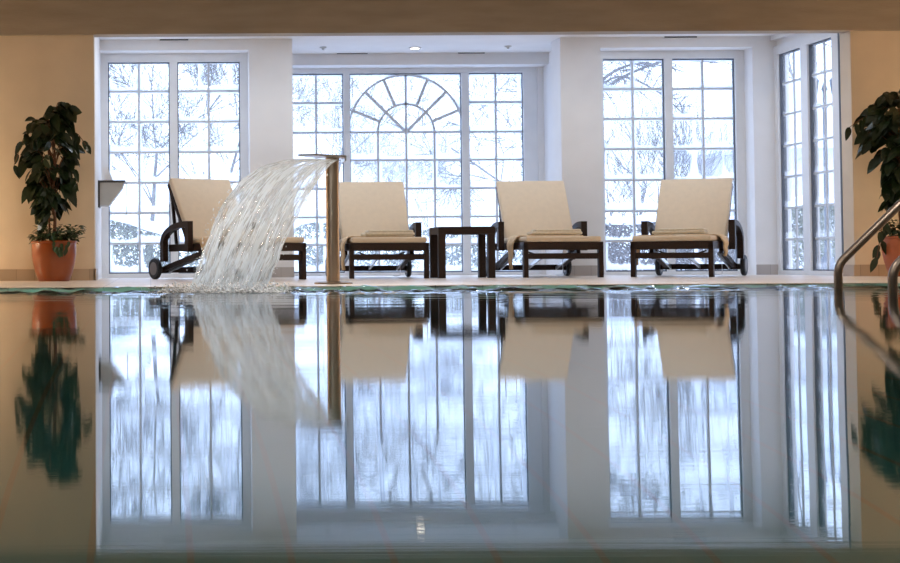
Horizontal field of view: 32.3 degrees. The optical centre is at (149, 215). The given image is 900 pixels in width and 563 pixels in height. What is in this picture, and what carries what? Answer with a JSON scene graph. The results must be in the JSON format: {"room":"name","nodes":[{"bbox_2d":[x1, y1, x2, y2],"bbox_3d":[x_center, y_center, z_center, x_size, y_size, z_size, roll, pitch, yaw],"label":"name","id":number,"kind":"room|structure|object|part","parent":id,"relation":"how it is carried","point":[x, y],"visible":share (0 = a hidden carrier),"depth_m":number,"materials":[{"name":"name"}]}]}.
{"room":"indoor swimming pool","nodes":[
{"label":"indoor swimming pool","id":0,"kind":"room"},
{"bbox_2d":[0,35,95,268],"bbox_3d":[-3.248,-1.019,13.239,5.515,3.200,0.200,0,-2,0],"label":"wall","id":1,"kind":"structure","parent":0,"point":[37,73],"depth_m":13.13,"materials":[{"name":"beige paint"}]},
{"bbox_2d":[0,269,97,280],"bbox_3d":[-3.233,0.534,13.334,5.527,0.100,0.512,0,-2,0],"label":"baseboard","id":2,"kind":"structure","parent":1,"relation":"attached to","point":[5,274],"depth_m":13.08,"materials":[{"name":"tile"}]},
{"bbox_2d":[95,37,101,278],"bbox_3d":[-0.588,-0.578,14.225,0.200,2.350,1.800,0,-2,0],"label":"wall","id":3,"kind":"structure","parent":0,"point":[98,241],"depth_m":14.07,"materials":[{"name":"white paint"}]},
{"bbox_2d":[98,180,125,207],"bbox_3d":[-0.358,-0.204,14.163,0.255,0.250,0.320,0,-2,0],"label":"wall lamp","id":4,"kind":"object","parent":3,"relation":"attached to","point":[108,190],"visible":1,"depth_m":14.03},
{"bbox_3d":[-0.477,-0.203,14.163,0.018,0.250,0.320,0,-2,0],"label":"plate","id":5,"kind":"part","parent":4,"relation":"part of","materials":[{"name":"grey metal"}]},
{"bbox_2d":[102,167,112,179],"bbox_3d":[-0.397,-0.392,14.149,0.100,0.125,0.160,0,-2,0],"label":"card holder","id":6,"kind":"object","parent":4,"relation":"on","point":[107,176],"visible":0.86,"depth_m":14.07,"materials":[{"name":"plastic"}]},
{"bbox_2d":[100,39,293,269],"bbox_3d":[0.461,-0.545,15.489,1.897,2.350,1.470,0,-2,0],"label":"wall","id":7,"kind":"structure","parent":0,"point":[270,73],"depth_m":14.78,"materials":[{"name":"white paint"}]},
{"bbox_2d":[101,53,248,277],"bbox_3d":[0.247,-0.505,15.023,1.469,2.244,0.100,0,-2,0],"label":"window","id":8,"kind":"structure","parent":7,"relation":"in","point":[172,60],"depth_m":15.01,"materials":[{"name":"white paint"}]},
{"bbox_3d":[-0.107,-0.482,15.022,0.596,2.091,0.008,0,-2,0],"label":"pane","id":9,"kind":"part","parent":8,"relation":"part of","materials":[{"name":"clear glass"}]},
{"bbox_3d":[0.592,-0.486,15.022,0.606,2.091,0.008,0,-2,0],"label":"pane","id":10,"kind":"part","parent":8,"relation":"part of","materials":[{"name":"clear glass"}]},
{"bbox_2d":[99,34,774,53],"bbox_3d":[2.864,-1.876,14.915,7.219,0.250,3.300,0,-2,0],"label":"ceiling","id":11,"kind":"structure","parent":0,"point":[428,43],"depth_m":15.07,"materials":[{"name":"white paint"}]},
{"bbox_2d":[159,39,188,40],"bbox_3d":[0.237,-1.736,14.780,0.296,0.024,0.022,0,-2,0],"label":"ceiling vent","id":12,"kind":"object","parent":11,"relation":"in","point":[159,39],"visible":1,"depth_m":14.77,"materials":[{"name":"white plastic"}]},
{"bbox_2d":[336,53,367,54],"bbox_3d":[2.136,-1.718,15.850,0.338,0.024,0.022,0,-2,0],"label":"ceiling vent","id":13,"kind":"object","parent":11,"relation":"in","point":[336,53],"visible":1,"depth_m":15.84,"materials":[{"name":"white plastic"}]},
{"bbox_2d":[663,36,697,38],"bbox_3d":[5.226,-1.762,14.780,0.335,0.024,0.022,0,-2,0],"label":"ceiling vent","id":14,"kind":"object","parent":11,"relation":"in","point":[664,37],"visible":1,"depth_m":14.77,"materials":[{"name":"white plastic"}]},
{"bbox_2d":[0,275,899,287],"bbox_3d":[1.603,0.625,12.912,15.200,0.160,6.850,0,-2,0],"label":"floor","id":15,"kind":"structure","parent":0,"point":[533,279],"depth_m":11.35,"materials":[{"name":"tile"}]},
{"bbox_2d":[13,102,90,280],"bbox_3d":[-0.826,-0.209,12.741,0.585,1.522,0.593,1,-2,-33],"label":"potted plant","id":16,"kind":"object","parent":15,"relation":"on","point":[53,259],"visible":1,"depth_m":12.64,"materials":[{"name":"green plant"}]},
{"bbox_3d":[-0.849,-0.355,12.737,0.463,1.216,0.410,1,-2,-42],"label":"stem","id":17,"kind":"part","parent":16,"relation":"part of","materials":[{"name":"plant"}]},
{"bbox_3d":[-0.814,0.381,12.714,0.396,0.342,0.396,0,-2,0],"label":"pot","id":18,"kind":"part","parent":16,"relation":"part of","materials":[{"name":"orange ceramic"}]},
{"bbox_2d":[148,178,305,279],"bbox_3d":[0.689,0.105,13.367,0.828,0.917,1.405,1,-2,-31],"label":"sun lounger","id":19,"kind":"object","parent":15,"relation":"on","point":[193,201],"visible":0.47,"depth_m":13.52,"materials":[{"name":"beige fabric"}]},
{"bbox_3d":[0.524,-0.014,13.644,0.640,0.574,0.363,1,-2,-31],"label":"frame","id":20,"kind":"part","parent":19,"relation":"part of","materials":[{"name":"brown wood"}]},
{"bbox_3d":[0.234,0.229,13.370,0.054,0.355,0.470,1,-2,-31],"label":"armrest","id":21,"kind":"part","parent":19,"relation":"part of","materials":[{"name":"brown wood"}]},
{"bbox_3d":[0.315,0.429,13.464,0.012,0.159,0.567,1,-2,-31],"label":"strut rail","id":22,"kind":"part","parent":19,"relation":"part of","materials":[{"name":"metal"}]},
{"bbox_2d":[169,178,239,237],"bbox_3d":[0.538,-0.058,13.621,0.650,0.574,0.369,1,-2,-31],"label":"cushion","id":23,"kind":"object","parent":19,"relation":"on","point":[194,200],"depth_m":13.58,"materials":[{"name":"fabric"}]},
{"bbox_2d":[200,236,271,264],"bbox_3d":[0.761,0.308,13.083,0.645,0.269,0.301,1,-2,-31],"label":"towel","id":24,"kind":"object","parent":19,"relation":"on","point":[204,240],"visible":0.16,"depth_m":12.97,"materials":[{"name":"beige fabric"}]},
{"bbox_2d":[222,229,272,235],"bbox_3d":[0.831,0.145,13.178,0.460,0.052,0.220,1,-2,-27],"label":"folded towel","id":25,"kind":"object","parent":24,"relation":"on","point":[227,230],"visible":0.12,"depth_m":13.08,"materials":[{"name":"beige fabric"}]},
{"bbox_3d":[0.759,0.280,13.246,0.704,0.070,1.120,1,-2,-31],"label":"seat frame","id":26,"kind":"part","parent":19,"relation":"part of","materials":[{"name":"brown wood"}]},
{"bbox_3d":[0.748,0.390,12.617,0.040,0.300,0.060,1,-2,-31],"label":"leg","id":27,"kind":"part","parent":19,"relation":"part of","materials":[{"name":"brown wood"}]},
{"bbox_3d":[0.897,0.237,13.769,0.054,0.355,0.470,1,-2,-31],"label":"armrest","id":28,"kind":"part","parent":19,"relation":"part of","materials":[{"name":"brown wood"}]},
{"bbox_2d":[193,237,303,243],"bbox_3d":[0.828,0.215,13.133,0.670,0.050,0.868,1,-2,-31],"label":"seat cushion","id":29,"kind":"object","parent":19,"relation":"on","point":[196,240],"depth_m":12.86,"materials":[{"name":"fabric"}]},
{"bbox_3d":[1.317,0.398,12.959,0.040,0.300,0.060,1,-2,-31],"label":"leg","id":30,"kind":"part","parent":19,"relation":"part of","materials":[{"name":"brown wood"}]},
{"bbox_2d":[298,154,352,283],"bbox_3d":[1.215,0.023,10.200,0.260,0.878,0.388,-1,-2,32],"label":"fountain","id":31,"kind":"object","parent":15,"relation":"on","point":[332,180],"visible":0.97,"depth_m":10.22,"materials":[{"name":"brown metal"}]},
{"bbox_3d":[1.172,-0.392,10.224,0.400,0.045,0.221,0,-2,-21],"label":"spout","id":32,"kind":"part","parent":31,"relation":"part of","materials":[{"name":"metal"}]},
{"bbox_3d":[1.249,0.028,10.254,0.092,0.851,0.092,0,-2,0],"label":"post","id":33,"kind":"part","parent":31,"relation":"part of","materials":[{"name":"brown metal"}]},
{"bbox_3d":[1.251,0.455,10.241,0.260,0.018,0.260,0,-2,0],"label":"plate","id":34,"kind":"part","parent":31,"relation":"part of","materials":[{"name":"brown metal"}]},
{"bbox_2d":[325,182,428,278],"bbox_3d":[2.117,0.116,13.967,0.828,0.917,1.405,0,-2,0],"label":"sun lounger","id":35,"kind":"object","parent":15,"relation":"on","point":[363,206],"visible":0.76,"depth_m":14.19,"materials":[{"name":"beige fabric"}]},
{"bbox_3d":[1.786,0.405,13.293,0.040,0.300,0.060,0,-2,0],"label":"leg","id":36,"kind":"part","parent":35,"relation":"part of","materials":[{"name":"brown wood"}]},
{"bbox_3d":[2.119,0.440,14.218,0.018,0.144,0.596,0,-2,0],"label":"strut rail","id":37,"kind":"part","parent":35,"relation":"part of","materials":[{"name":"metal"}]},
{"bbox_2d":[339,182,408,238],"bbox_3d":[2.116,-0.046,14.263,0.650,0.574,0.369,0,-2,0],"label":"cushion","id":38,"kind":"object","parent":35,"relation":"on","point":[363,206],"depth_m":14.25,"materials":[{"name":"fabric"}]},
{"bbox_2d":[340,236,414,269],"bbox_3d":[2.036,0.333,13.486,0.644,0.309,0.301,0,-2,0],"label":"towel","id":39,"kind":"object","parent":35,"relation":"on","point":[342,245],"visible":0.86,"depth_m":13.38,"materials":[{"name":"beige fabric"}]},
{"bbox_2d":[340,237,426,243],"bbox_3d":[2.117,0.225,13.695,0.670,0.050,0.868,0,-2,0],"label":"seat cushion","id":40,"kind":"object","parent":35,"relation":"on","point":[351,240],"depth_m":13.27,"materials":[{"name":"fabric"}]},
{"bbox_3d":[2.118,0.290,13.827,0.704,0.070,1.120,0,-2,0],"label":"seat frame","id":41,"kind":"part","parent":35,"relation":"part of","materials":[{"name":"brown wood"}]},
{"bbox_2d":[361,230,414,235],"bbox_3d":[2.182,0.156,13.771,0.460,0.052,0.220,0,-2,-2],"label":"folded towel","id":42,"kind":"object","parent":35,"relation":"on","point":[367,232],"visible":0.98,"depth_m":13.67,"materials":[{"name":"beige fabric"}]},
{"bbox_3d":[2.385,0.442,14.243,0.012,0.159,0.567,0,-2,0],"label":"strut rail","id":43,"kind":"part","parent":35,"relation":"part of","materials":[{"name":"metal"}]},
{"bbox_3d":[2.504,0.242,14.204,0.054,0.355,0.470,0,-2,0],"label":"armrest","id":44,"kind":"part","parent":35,"relation":"part of","materials":[{"name":"brown wood"}]},
{"bbox_3d":[2.450,0.402,13.293,0.040,0.300,0.060,0,-2,0],"label":"leg","id":45,"kind":"part","parent":35,"relation":"part of","materials":[{"name":"brown wood"}]},
{"bbox_2d":[429,226,495,277],"bbox_3d":[2.804,0.328,13.486,0.501,0.455,0.440,0,-2,0],"label":"side table","id":46,"kind":"object","parent":15,"relation":"on","point":[437,242],"visible":0.95,"depth_m":13.27,"materials":[{"name":"brown wood"}]},
{"bbox_3d":[2.584,0.367,13.674,0.062,0.391,0.062,0,-2,0],"label":"leg","id":47,"kind":"part","parent":46,"relation":"part of","materials":[{"name":"brown wood"}]},
{"bbox_3d":[2.584,0.356,13.296,0.062,0.391,0.062,0,-2,0],"label":"leg","id":48,"kind":"part","parent":46,"relation":"part of","materials":[{"name":"brown wood"}]},
{"bbox_3d":[3.024,0.365,13.674,0.062,0.391,0.062,0,-2,0],"label":"leg","id":49,"kind":"part","parent":46,"relation":"part of","materials":[{"name":"brown wood"}]},
{"bbox_3d":[3.024,0.353,13.296,0.062,0.391,0.062,0,-2,0],"label":"leg","id":50,"kind":"part","parent":46,"relation":"part of","materials":[{"name":"brown wood"}]},
{"bbox_2d":[486,181,603,277],"bbox_3d":[3.658,0.107,13.967,0.828,0.917,1.405,0,-2,0],"label":"sun lounger","id":51,"kind":"object","parent":15,"relation":"on","point":[524,206],"visible":0.8,"depth_m":14.18,"materials":[{"name":"beige fabric"}]},
{"bbox_3d":[3.272,0.238,14.204,0.054,0.355,0.470,0,-2,0],"label":"armrest","id":52,"kind":"part","parent":51,"relation":"part of","materials":[{"name":"brown wood"}]},
{"bbox_3d":[3.658,-0.011,14.290,0.640,0.574,0.363,0,-2,0],"label":"frame","id":53,"kind":"part","parent":51,"relation":"part of","materials":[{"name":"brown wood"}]},
{"bbox_3d":[3.393,0.436,14.243,0.012,0.159,0.567,0,-2,0],"label":"strut rail","id":54,"kind":"part","parent":51,"relation":"part of","materials":[{"name":"metal"}]},
{"bbox_3d":[3.328,0.397,13.293,0.040,0.300,0.060,0,-2,0],"label":"leg","id":55,"kind":"part","parent":51,"relation":"part of","materials":[{"name":"brown wood"}]},
{"bbox_2d":[496,181,572,237],"bbox_3d":[3.657,-0.055,14.263,0.650,0.574,0.369,0,-2,0],"label":"cushion","id":56,"kind":"object","parent":51,"relation":"on","point":[524,206],"depth_m":14.26,"materials":[{"name":"fabric"}]},
{"bbox_3d":[3.660,0.431,14.218,0.018,0.144,0.596,0,-2,0],"label":"strut rail","id":57,"kind":"part","parent":51,"relation":"part of","materials":[{"name":"metal"}]},
{"bbox_2d":[507,235,582,268],"bbox_3d":[3.578,0.330,13.646,0.644,0.309,0.301,0,-2,0],"label":"towel","id":58,"kind":"object","parent":51,"relation":"on","point":[510,241],"visible":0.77,"depth_m":13.56,"materials":[{"name":"beige fabric"}]},
{"bbox_2d":[527,229,581,234],"bbox_3d":[3.713,0.147,13.772,0.460,0.052,0.220,0,-2,2],"label":"folded towel","id":59,"kind":"object","parent":58,"relation":"on","point":[534,231],"visible":0.99,"depth_m":13.67,"materials":[{"name":"beige fabric"}]},
{"bbox_3d":[3.659,0.282,13.827,0.704,0.070,1.120,0,-2,0],"label":"seat frame","id":60,"kind":"part","parent":51,"relation":"part of","materials":[{"name":"brown wood"}]},
{"bbox_2d":[504,236,600,242],"bbox_3d":[3.659,0.216,13.695,0.670,0.050,0.868,0,-2,0],"label":"seat cushion","id":61,"kind":"object","parent":51,"relation":"on","point":[528,239],"depth_m":13.27,"materials":[{"name":"fabric"}]},
{"bbox_3d":[3.927,0.433,14.243,0.012,0.159,0.567,0,-2,0],"label":"strut rail","id":62,"kind":"part","parent":51,"relation":"part of","materials":[{"name":"metal"}]},
{"bbox_3d":[4.046,0.234,14.204,0.054,0.355,0.470,0,-2,0],"label":"armrest","id":63,"kind":"part","parent":51,"relation":"part of","materials":[{"name":"brown wood"}]},
{"bbox_3d":[3.992,0.393,13.293,0.040,0.300,0.060,0,-2,0],"label":"leg","id":64,"kind":"part","parent":51,"relation":"part of","materials":[{"name":"brown wood"}]},
{"bbox_2d":[630,178,747,276],"bbox_3d":[4.948,0.096,13.818,0.828,0.917,1.405,-1,-2,31],"label":"sun lounger","id":65,"kind":"object","parent":15,"relation":"on","point":[682,203],"visible":0.91,"depth_m":13.98,"materials":[{"name":"beige fabric"}]},
{"bbox_3d":[4.323,0.395,13.410,0.040,0.300,0.060,-1,-2,31],"label":"leg","id":66,"kind":"part","parent":65,"relation":"part of","materials":[{"name":"brown wood"}]},
{"bbox_3d":[4.741,0.230,14.220,0.054,0.355,0.470,-1,-2,31],"label":"armrest","id":67,"kind":"part","parent":65,"relation":"part of","materials":[{"name":"brown wood"}]},
{"bbox_2d":[632,234,671,264],"bbox_3d":[4.588,0.310,13.662,0.345,0.279,0.301,-1,-2,31],"label":"towel","id":68,"kind":"object","parent":65,"relation":"on","point":[637,251],"visible":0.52,"depth_m":13.58,"materials":[{"name":"beige fabric"}]},
{"bbox_3d":[4.868,0.426,14.190,0.012,0.159,0.567,-1,-2,31],"label":"strut rail","id":69,"kind":"part","parent":65,"relation":"part of","materials":[{"name":"metal"}]},
{"bbox_3d":[4.880,0.271,13.697,0.704,0.070,1.120,-1,-2,31],"label":"seat frame","id":70,"kind":"part","parent":65,"relation":"part of","materials":[{"name":"brown wood"}]},
{"bbox_2d":[652,228,707,233],"bbox_3d":[4.826,0.138,13.663,0.460,0.052,0.220,-1,-2,28],"label":"folded towel","id":71,"kind":"object","parent":65,"relation":"on","point":[658,230],"visible":1,"depth_m":13.57,"materials":[{"name":"beige fabric"}]},
{"bbox_2d":[632,235,728,241],"bbox_3d":[4.810,0.207,13.585,0.670,0.050,0.868,-1,-2,31],"label":"seat cushion","id":72,"kind":"object","parent":65,"relation":"on","point":[672,238],"depth_m":13.21,"materials":[{"name":"fabric"}]},
{"bbox_2d":[654,178,732,235],"bbox_3d":[5.097,-0.069,14.072,0.650,0.574,0.369,-1,-2,31],"label":"cushion","id":73,"kind":"object","parent":65,"relation":"on","point":[682,203],"depth_m":14.06,"materials":[{"name":"fabric"}]},
{"bbox_3d":[5.084,0.418,14.031,0.018,0.144,0.596,-1,-2,31],"label":"strut rail","id":74,"kind":"part","parent":65,"relation":"part of","materials":[{"name":"metal"}]},
{"bbox_2d":[684,234,728,255],"bbox_3d":[5.006,0.262,13.458,0.345,0.200,0.301,-1,-2,31],"label":"towel","id":75,"kind":"object","parent":65,"relation":"on","point":[724,238],"visible":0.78,"depth_m":13.34,"materials":[{"name":"beige fabric"}]},
{"bbox_3d":[4.892,0.381,13.068,0.040,0.300,0.060,-1,-2,31],"label":"leg","id":76,"kind":"part","parent":65,"relation":"part of","materials":[{"name":"brown wood"}]},
{"bbox_3d":[5.325,0.415,13.915,0.012,0.159,0.567,-1,-2,31],"label":"strut rail","id":77,"kind":"part","parent":65,"relation":"part of","materials":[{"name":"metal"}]},
{"bbox_3d":[5.111,-0.025,14.095,0.640,0.574,0.363,-1,-2,31],"label":"frame","id":78,"kind":"part","parent":65,"relation":"part of","materials":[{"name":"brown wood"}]},
{"bbox_3d":[5.404,0.214,13.821,0.054,0.355,0.470,-1,-2,31],"label":"armrest","id":79,"kind":"part","parent":65,"relation":"part of","materials":[{"name":"brown wood"}]},
{"bbox_2d":[845,90,899,276],"bbox_3d":[6.300,-0.291,12.719,0.806,1.607,0.595,0,-2,0],"label":"potted plant","id":80,"kind":"object","parent":15,"relation":"on","point":[883,126],"visible":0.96,"depth_m":12.67,"materials":[{"name":"green plant"}]},
{"bbox_3d":[6.412,0.341,12.714,0.396,0.342,0.396,0,-2,0],"label":"pot","id":81,"kind":"part","parent":80,"relation":"part of","materials":[{"name":"ceramic"}]},
{"bbox_2d":[543,36,777,275],"bbox_3d":[5.115,-0.570,15.489,2.132,2.350,1.470,0,-2,0],"label":"wall","id":82,"kind":"structure","parent":0,"point":[572,75],"depth_m":14.77,"materials":[{"name":"white paint"}]},
{"bbox_2d":[292,67,545,275],"bbox_3d":[2.815,-0.497,16.113,2.810,2.267,0.120,0,-2,0],"label":"window","id":83,"kind":"structure","parent":82,"relation":"in","point":[529,79],"depth_m":16.11,"materials":[{"name":"white paint"}]},
{"bbox_3d":[1.790,-0.460,16.122,0.566,2.117,0.008,0,-2,0],"label":"pane","id":84,"kind":"part","parent":83,"relation":"part of","materials":[{"name":"clear glass"}]},
{"bbox_3d":[2.749,-0.465,16.122,1.184,2.117,0.008,0,-2,0],"label":"pane","id":85,"kind":"part","parent":83,"relation":"part of","materials":[{"name":"clear glass"}]},
{"bbox_3d":[3.721,-0.470,16.122,0.566,2.117,0.008,0,-2,0],"label":"pane","id":86,"kind":"part","parent":83,"relation":"part of","materials":[{"name":"clear glass"}]},
{"bbox_3d":[4.190,-0.484,16.112,0.060,2.227,0.120,0,-2,0],"label":"frame trim","id":87,"kind":"part","parent":83,"relation":"part of","materials":[{"name":"white paint"}]},
{"bbox_2d":[292,52,548,67],"bbox_3d":[2.808,-1.654,16.058,2.810,0.123,0.400,0,-2,0],"label":"trim","id":88,"kind":"structure","parent":82,"relation":"attached to","point":[540,59],"depth_m":15.86,"materials":[{"name":"white paint"}]},
{"bbox_2d":[258,264,777,277],"bbox_3d":[3.587,0.540,14.714,5.200,0.100,0.012,0,-2,0],"label":"baseboard","id":89,"kind":"structure","parent":82,"relation":"attached to","point":[591,270],"depth_m":14.71,"materials":[{"name":"tile"}]},
{"bbox_2d":[600,50,746,274],"bbox_3d":[5.195,-0.532,15.023,1.497,2.244,0.100,0,-2,0],"label":"window","id":90,"kind":"structure","parent":82,"relation":"in","point":[667,117],"depth_m":15.01,"materials":[{"name":"white paint"}]},
{"bbox_3d":[4.845,-0.509,15.022,0.596,2.105,0.008,0,-2,0],"label":"pane","id":91,"kind":"part","parent":90,"relation":"part of","materials":[{"name":"clear glass"}]},
{"bbox_3d":[5.545,-0.512,15.022,0.608,2.105,0.008,0,-2,0],"label":"pane","id":92,"kind":"part","parent":90,"relation":"part of","materials":[{"name":"clear glass"}]},
{"bbox_2d":[770,33,811,268],"bbox_3d":[6.251,-0.616,14.231,0.260,2.350,1.828,0,-2,0],"label":"wall","id":93,"kind":"structure","parent":0,"point":[780,38],"depth_m":14.92,"materials":[{"name":"white paint"}]},
{"bbox_2d":[773,33,843,275],"bbox_3d":[6.200,-0.565,14.129,0.103,2.244,1.628,0,-2,0],"label":"window","id":94,"kind":"structure","parent":93,"relation":"in","point":[806,45],"depth_m":14.04,"materials":[{"name":"white paint"}]},
{"bbox_2d":[840,31,899,264],"bbox_3d":[7.669,-1.079,13.239,3.051,3.200,0.200,0,-2,0],"label":"wall","id":95,"kind":"structure","parent":0,"point":[869,60],"depth_m":13.14,"materials":[{"name":"beige paint"}]},
{"bbox_2d":[843,265,887,275],"bbox_3d":[7.671,0.470,13.184,3.063,0.100,0.212,0,-2,0],"label":"baseboard","id":96,"kind":"structure","parent":95,"relation":"attached to","point":[848,270],"depth_m":13.08,"materials":[{"name":"tile"}]},
{"bbox_3d":[1.584,-2.970,5.244,15.600,0.150,16.300,0,-2,0],"label":"ceiling","id":97,"kind":"structure","parent":0,"visible":0},
{"bbox_2d":[0,0,899,36],"bbox_3d":[1.588,-2.122,13.207,15.200,1.052,0.170,0,-2,0],"label":"ceiling beam","id":98,"kind":"structure","parent":97,"relation":"attached to","point":[98,18],"depth_m":13.11,"materials":[{"name":"beige paint"}]},
{"bbox_3d":[0.281,1.042,3.880,11.150,1.360,11.220,0,-2,0],"label":"wall","id":99,"kind":"structure","parent":0,"visible":0},
{"bbox_2d":[0,283,899,562],"bbox_3d":[0.277,0.295,3.943,10.950,0.056,11.100,0,-2,0],"label":"pool water","id":100,"kind":"object","parent":99,"relation":"in","point":[669,423],"visible":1,"depth_m":1.73,"materials":[{"name":"liquid"}]},
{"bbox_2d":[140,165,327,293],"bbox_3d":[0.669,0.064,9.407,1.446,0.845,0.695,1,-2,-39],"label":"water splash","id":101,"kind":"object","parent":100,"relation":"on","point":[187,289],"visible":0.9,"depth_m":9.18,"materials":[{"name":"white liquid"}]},
{"bbox_2d":[190,159,336,292],"bbox_3d":[0.768,0.048,9.634,0.392,0.891,1.353,-2,-2,37],"label":"waterfall","id":102,"kind":"object","parent":100,"relation":"on","point":[220,265],"visible":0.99,"depth_m":9.48,"materials":[{"name":"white liquid"}]},
{"bbox_2d":[834,199,899,288],"bbox_3d":[5.000,0.516,9.406,1.505,2.203,0.099,0,-2,-5],"label":"pool handrail","id":103,"kind":"object","parent":99,"relation":"attached to","point":[886,217],"visible":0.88,"depth_m":9.33,"materials":[{"name":"metal"}]},
{"label":"outside","id":104,"kind":"structure","parent":0,"visible":0},
{"bbox_2d":[113,250,833,269],"bbox_3d":[13.007,1.228,44.881,70.000,0.873,63.100,0,-2,0],"label":"ground","id":105,"kind":"structure","parent":104,"point":[421,265],"depth_m":36.90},
{"bbox_2d":[110,214,181,267],"bbox_3d":[-0.148,0.446,18.290,1.104,1.034,1.015,0,-2,0],"label":"hedge","id":106,"kind":"object","parent":105,"relation":"on","point":[130,223],"visible":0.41,"depth_m":18.02,"materials":[{"name":"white plant"}]},
{"bbox_2d":[183,235,230,266],"bbox_3d":[1.114,0.478,22.492,1.244,1.178,0.997,0,-2,0],"label":"hedge","id":107,"kind":"object","parent":105,"relation":"on","point":[193,252],"visible":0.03,"depth_m":22.35,"materials":[{"name":"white plant"}]},
{"bbox_2d":[109,64,311,267],"bbox_3d":[0.221,-0.951,21.081,4.101,3.828,2.460,0,-2,-2],"label":"bare tree","id":108,"kind":"object","parent":105,"relation":"on","point":[152,199],"visible":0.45,"depth_m":20.90,"materials":[{"name":"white plant"}]},
{"bbox_2d":[112,64,354,185],"bbox_3d":[1.379,-1.641,26.241,4.195,5.376,3.949,0,-2,0],"label":"bare tree","id":109,"kind":"object","parent":105,"relation":"on","point":[300,92],"visible":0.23,"depth_m":26.79,"materials":[{"name":"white plant"}]},
{"bbox_2d":[294,216,420,268],"bbox_3d":[3.300,0.451,24.998,2.356,1.140,1.040,0,-2,0],"label":"hedge","id":110,"kind":"object","parent":105,"relation":"on","point":[300,222],"visible":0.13,"depth_m":24.77,"materials":[{"name":"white plant"}]},
{"bbox_2d":[310,107,459,253],"bbox_3d":[6.132,-0.838,38.952,3.927,4.115,4.796,0,-2,-16],"label":"bare tree","id":111,"kind":"object","parent":105,"relation":"on","point":[402,165],"visible":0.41,"depth_m":38.69,"materials":[{"name":"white plant"}]},
{"bbox_2d":[293,75,479,261],"bbox_3d":[4.789,-2.171,32.318,4.497,6.370,3.703,-1,-2,21],"label":"bare tree","id":112,"kind":"object","parent":105,"relation":"on","point":[337,108],"visible":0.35,"depth_m":32.50,"materials":[{"name":"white plant"}]},
{"bbox_2d":[382,121,494,259],"bbox_3d":[8.364,-0.713,44.276,4.192,4.376,4.700,0,-2,0],"label":"bare tree","id":113,"kind":"object","parent":105,"relation":"on","point":[449,180],"visible":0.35,"depth_m":43.87,"materials":[{"name":"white plant"}]},
{"bbox_2d":[422,222,522,268],"bbox_3d":[5.855,0.570,25.988,2.233,0.955,1.014,0,-2,0],"label":"hedge","id":114,"kind":"object","parent":105,"relation":"on","point":[474,260],"visible":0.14,"depth_m":25.83,"materials":[{"name":"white plant"}]},
{"bbox_2d":[341,62,661,218],"bbox_3d":[5.298,-1.549,20.310,5.137,4.879,3.397,1,-2,-40],"label":"bare tree","id":115,"kind":"object","parent":105,"relation":"on","point":[611,63],"visible":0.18,"depth_m":19.95,"materials":[{"name":"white plant"}]},
{"bbox_2d":[502,93,701,261],"bbox_3d":[8.387,-0.624,27.116,3.144,3.486,2.923,0,-2,-14],"label":"bare tree","id":116,"kind":"object","parent":105,"relation":"on","point":[653,137],"visible":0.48,"depth_m":26.73,"materials":[{"name":"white plant"}]},
{"bbox_2d":[603,61,730,115],"bbox_3d":[7.922,-1.798,23.402,2.728,5.516,1.176,0,-2,0],"label":"tree","id":117,"kind":"object","parent":105,"relation":"on","point":[655,64],"visible":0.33,"depth_m":23.49,"materials":[{"name":"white plant"}]},
{"bbox_2d":[605,214,734,270],"bbox_3d":[7.801,0.487,21.997,2.576,1.050,1.026,0,-2,0],"label":"hedge","id":118,"kind":"object","parent":105,"relation":"on","point":[622,223],"visible":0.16,"depth_m":21.73,"materials":[{"name":"plant"}]},
{"bbox_2d":[625,69,796,263],"bbox_3d":[11.279,-0.892,31.273,3.773,4.060,3.161,0,-2,-22],"label":"bare tree","id":119,"kind":"object","parent":105,"relation":"on","point":[697,115],"visible":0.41,"depth_m":30.89,"materials":[{"name":"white plant"}]},
{"bbox_2d":[639,121,801,259],"bbox_3d":[13.872,-0.621,36.286,3.916,3.434,3.104,-2,-2,35],"label":"bare tree","id":120,"kind":"object","parent":105,"relation":"on","point":[725,159],"visible":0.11,"depth_m":36.01,"materials":[{"name":"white plant"}]},
{"bbox_2d":[674,72,834,258],"bbox_3d":[18.963,-1.242,40.655,8.200,5.700,6.000,0,-2,0],"label":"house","id":121,"kind":"structure","parent":105,"relation":"on","point":[829,74],"depth_m":38.06,"materials":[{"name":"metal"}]},
{"bbox_2d":[725,43,831,113],"bbox_3d":[21.305,-3.286,46.897,4.959,9.301,6.820,1,-2,-39],"label":"bare tree","id":122,"kind":"object","parent":105,"relation":"on","point":[790,65],"visible":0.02,"depth_m":47.30,"materials":[{"name":"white plant"}]},
{"bbox_2d":[791,195,834,268],"bbox_3d":[11.007,0.379,23.996,2.304,1.543,0.997,0,-2,0],"label":"hedge","id":123,"kind":"object","parent":105,"relation":"on","point":[800,198],"visible":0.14,"depth_m":23.77,"materials":[{"name":"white plant"}]},
{"bbox_2d":[817,77,834,268],"bbox_3d":[9.703,-0.584,21.527,0.510,3.013,0.176,0,-2,0],"label":"garden lamp","id":124,"kind":"object","parent":105,"relation":"on","point":[824,258],"visible":0.25,"depth_m":21.50,"materials":[{"name":"metal"}]},
{"bbox_3d":[1.602,0.325,3.241,15.200,0.160,12.500,0,-2,0],"label":"floor","id":125,"kind":"structure","parent":0,"visible":0},
{"bbox_2d":[888,256,899,292],"bbox_3d":[4.853,0.498,8.426,1.505,2.179,0.099,0,-2,-5],"label":"pool handrail","id":126,"kind":"object","parent":125,"relation":"attached to","point":[894,270],"visible":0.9,"depth_m":8.32,"materials":[{"name":"metal"}]}
]}

